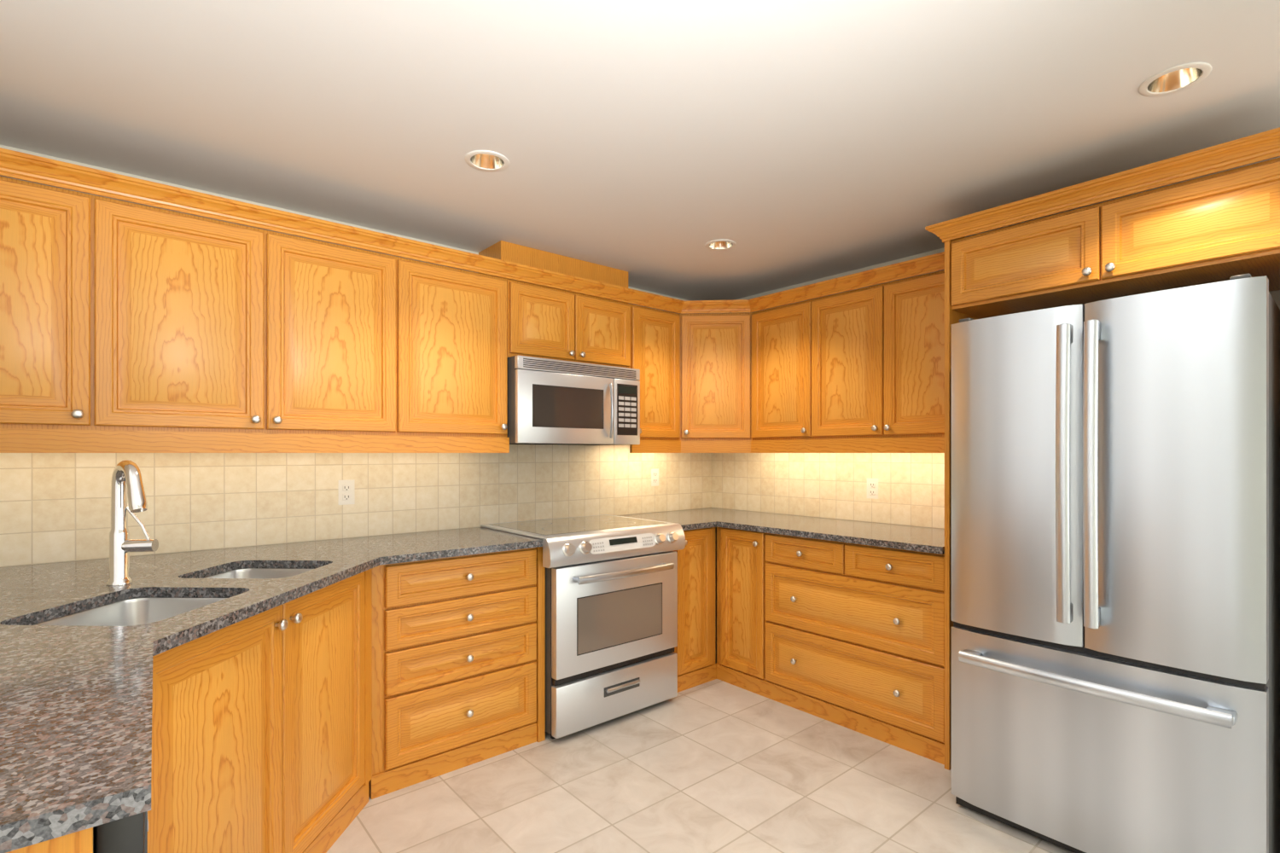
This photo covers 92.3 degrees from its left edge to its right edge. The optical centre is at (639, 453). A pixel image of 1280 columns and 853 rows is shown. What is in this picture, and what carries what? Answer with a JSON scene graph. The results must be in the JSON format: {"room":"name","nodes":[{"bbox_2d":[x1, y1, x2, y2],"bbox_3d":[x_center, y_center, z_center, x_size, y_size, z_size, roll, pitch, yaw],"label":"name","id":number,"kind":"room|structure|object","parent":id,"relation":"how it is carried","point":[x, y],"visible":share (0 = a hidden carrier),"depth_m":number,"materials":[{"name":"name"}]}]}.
{"room":"kitchen","nodes":[
{"label":"kitchen","id":0,"kind":"room"},
{"bbox_2d":[0,145,708,314],"bbox_3d":[-0.967,0.128,3.203,4.000,2.365,0.100,0,0,-40],"label":"wall","id":1,"kind":"structure","parent":0,"point":[1,146],"depth_m":2.54,"materials":[{"name":"beige paint"}]},
{"bbox_2d":[0,175,679,441],"bbox_3d":[-1.054,-0.463,2.826,3.176,0.775,0.358,0,0,-40],"label":"upper cabinet","id":2,"kind":"object","parent":1,"relation":"attached to","point":[116,315],"visible":0.9,"depth_m":2.31,"materials":[{"name":"brown wood"}]},
{"bbox_2d":[0,428,944,453],"bbox_3d":[-0.521,-0.037,2.849,3.828,0.075,1.320,0,0,-16],"label":"rail","id":3,"kind":"object","parent":2,"relation":"attached to","point":[12,440],"visible":0.8,"depth_m":2.48,"materials":[{"name":"brown wood"}]},
{"bbox_2d":[478,240,628,303],"bbox_3d":[-0.458,-0.953,3.403,0.815,0.202,0.248,0,0,-40],"label":"chase","id":4,"kind":"object","parent":2,"relation":"on","point":[502,250],"visible":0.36,"depth_m":3.25,"materials":[{"name":"brown wood"}]},
{"bbox_2d":[507,355,639,445],"bbox_3d":[-0.405,-0.257,3.313,0.766,0.420,0.450,0,0,-40],"label":"microwave","id":5,"kind":"object","parent":2,"relation":"attached to","point":[550,401],"visible":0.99,"depth_m":3.13,"materials":[{"name":"grey metal"}]},
{"bbox_2d":[0,127,1279,314],"bbox_3d":[0.001,-0.894,1.808,3.468,0.096,2.620,0,0,-40],"label":"crown molding","id":6,"kind":"structure","parent":2,"relation":"attached to","point":[1265,145],"depth_m":2.31,"materials":[{"name":"brown wood"}]},
{"bbox_2d":[338,479,354,505],"bbox_3d":[-1.343,0.180,2.811,0.072,0.116,0.008,0,0,-40],"label":"outlet","id":7,"kind":"object","parent":1,"relation":"attached to","point":[346,487],"visible":1,"depth_m":2.81,"materials":[{"name":"white plastic"}]},
{"bbox_2d":[0,444,711,567],"bbox_3d":[-0.935,0.163,3.160,3.792,0.515,0.006,0,0,-40],"label":"backsplash","id":8,"kind":"structure","parent":1,"relation":"attached to","point":[55,508],"depth_m":2.72,"materials":[{"name":"beige tile"}]},
{"bbox_2d":[651,468,658,486],"bbox_3d":[0.098,0.160,4.034,0.072,0.116,0.008,0,0,-40],"label":"outlet","id":9,"kind":"object","parent":1,"relation":"attached to","point":[654,473],"visible":1,"depth_m":4.03,"materials":[{"name":"white plastic"}]},
{"bbox_2d":[679,313,752,441],"bbox_3d":[0.475,-0.463,3.950,0.630,0.775,0.620,0,0,-40],"label":"upper cabinet","id":10,"kind":"object","parent":1,"relation":"attached to","point":[715,349],"visible":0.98,"depth_m":3.72,"materials":[{"name":"brown wood"}]},
{"bbox_2d":[0,0,1279,300],"bbox_3d":[1.329,-1.125,0.495,4.000,0.140,7.200,0,0,-40],"label":"ceiling","id":11,"kind":"structure","parent":0,"point":[818,138],"depth_m":1.90,"materials":[{"name":"white paint"}]},
{"bbox_2d":[464,150,509,171],"bbox_3d":[-0.551,-1.103,2.218,0.158,0.105,0.158,0,0,-40],"label":"recessed light","id":12,"kind":"object","parent":11,"relation":"in","point":[486,160],"visible":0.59,"depth_m":2.25,"materials":[{"name":"white metal"}]},
{"bbox_2d":[704,238,736,250],"bbox_3d":[0.409,-1.103,3.111,0.158,0.105,0.158,0,0,-40],"label":"recessed light","id":13,"kind":"object","parent":11,"relation":"in","point":[718,245],"visible":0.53,"depth_m":3.15,"materials":[{"name":"white metal"}]},
{"bbox_2d":[1138,62,1211,96],"bbox_3d":[1.509,-1.103,1.736,0.158,0.105,0.158,0,0,-40],"label":"recessed light","id":14,"kind":"object","parent":11,"relation":"in","point":[1176,78],"visible":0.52,"depth_m":1.76,"materials":[{"name":"white metal"}]},
{"bbox_2d":[325,637,1073,852],"bbox_3d":[1.329,1.340,0.495,4.000,0.060,7.200,0,0,-40],"label":"floor","id":15,"kind":"structure","parent":0,"point":[716,766],"depth_m":2.34,"materials":[{"name":"tile"}]},
{"bbox_2d":[5,827,93,852],"bbox_3d":[-1.039,0.866,0.808,0.588,0.888,0.690,0,0,-40],"label":"base cabinet","id":16,"kind":"object","parent":15,"relation":"on","point":[81,841],"visible":0.11,"depth_m":0.69,"materials":[{"name":"brown wood"}]},
{"bbox_2d":[93,811,148,852],"bbox_3d":[-1.012,0.868,0.798,0.568,0.884,0.596,0,0,-40],"label":"dishwasher","id":17,"kind":"object","parent":15,"relation":"on","point":[129,834],"visible":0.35,"depth_m":0.74,"materials":[{"name":"grey metal"}]},
{"bbox_2d":[147,568,372,852],"bbox_3d":[-1.314,0.866,1.798,0.640,0.888,1.042,0,0,2],"label":"base cabinet","id":18,"kind":"object","parent":15,"relation":"on","point":[262,728],"visible":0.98,"depth_m":1.71,"materials":[{"name":"brown wood"}]},
{"bbox_2d":[368,546,545,799],"bbox_3d":[-0.903,0.866,2.773,0.755,0.888,0.622,0,0,-40],"label":"drawer bank","id":19,"kind":"object","parent":15,"relation":"on","point":[458,642],"visible":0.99,"depth_m":2.53,"materials":[{"name":"brown wood"}]},
{"bbox_2d":[0,527,542,852],"bbox_3d":[-0.922,0.405,1.797,2.046,0.030,2.087,0,0,-40],"label":"countertop","id":20,"kind":"structure","parent":19,"relation":"on","point":[76,701],"depth_m":1.23,"materials":[{"name":"stone"}]},
{"bbox_2d":[105,460,158,586],"bbox_3d":[-1.484,0.205,1.819,0.188,0.368,0.104,0,0,29],"label":"faucet","id":21,"kind":"object","parent":20,"relation":"on","point":[128,494],"visible":1,"depth_m":1.81,"materials":[{"name":"silver metal"}]},
{"bbox_2d":[33,568,313,626],"bbox_3d":[-1.287,0.520,1.809,0.821,0.198,0.855,0,0,-40],"label":"sink","id":22,"kind":"object","parent":20,"relation":"in","point":[139,611],"depth_m":1.78,"materials":[{"name":"grey metal"}]},
{"bbox_2d":[480,514,685,738],"bbox_3d":[-0.282,0.842,3.214,0.830,0.936,0.745,0,0,-40],"label":"stove","id":23,"kind":"object","parent":15,"relation":"on","point":[611,581],"visible":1,"depth_m":2.94,"materials":[{"name":"grey metal"}]},
{"bbox_2d":[673,527,716,692],"bbox_3d":[0.118,0.866,3.639,0.396,0.888,0.622,0,0,-40],"label":"base cabinet","id":24,"kind":"object","parent":15,"relation":"on","point":[695,648],"visible":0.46,"depth_m":3.45,"materials":[{"name":"brown wood"}]},
{"bbox_2d":[715,526,944,764],"bbox_3d":[1.069,0.866,3.246,0.622,0.888,1.308,0,0,-40],"label":"base cabinet","id":25,"kind":"object","parent":15,"relation":"on","point":[846,635],"depth_m":2.95,"materials":[{"name":"brown wood"}]},
{"bbox_2d":[616,507,944,554],"bbox_3d":[0.748,0.405,3.348,0.980,0.030,1.880,0,0,-40],"label":"countertop","id":26,"kind":"structure","parent":25,"relation":"on","point":[906,538],"depth_m":3.25,"materials":[{"name":"stone"}]},
{"bbox_2d":[944,157,1279,770],"bbox_3d":[1.831,0.215,2.337,0.648,2.190,1.060,0,0,-40],"label":"surround","id":27,"kind":"object","parent":15,"relation":"on","point":[1218,227],"visible":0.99,"depth_m":2.15,"materials":[{"name":"brown wood"}]},
{"bbox_2d":[951,273,1279,852],"bbox_3d":[1.707,0.406,2.207,0.950,1.785,0.818,0,0,-40],"label":"fridge","id":28,"kind":"object","parent":15,"relation":"on","point":[1115,462],"visible":1,"depth_m":1.87,"materials":[{"name":"grey metal"}]},
{"bbox_2d":[715,247,1279,637],"bbox_3d":[2.816,0.128,1.756,0.100,2.365,7.000,0,0,-40],"label":"wall","id":29,"kind":"structure","parent":0,"point":[1275,294],"depth_m":3.62,"materials":[{"name":"beige paint"}]},
{"bbox_2d":[711,453,944,529],"bbox_3d":[1.136,0.163,3.655,0.006,0.515,1.930,0,0,-40],"label":"backsplash","id":30,"kind":"structure","parent":29,"relation":"attached to","point":[829,485],"depth_m":3.63,"materials":[{"name":"beige tile"}]},
{"bbox_2d":[751,270,944,440],"bbox_3d":[1.188,-0.463,3.319,0.358,0.775,1.266,0,0,-40],"label":"upper cabinet","id":31,"kind":"object","parent":29,"relation":"attached to","point":[865,363],"visible":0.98,"depth_m":3.18,"materials":[{"name":"brown wood"}]},
{"bbox_2d":[866,478,878,499],"bbox_3d":[1.306,0.200,3.452,0.008,0.116,0.072,0,0,-40],"label":"outlet","id":32,"kind":"object","parent":29,"relation":"attached to","point":[872,484],"visible":1,"depth_m":3.45,"materials":[{"name":"white plastic"}]}
]}

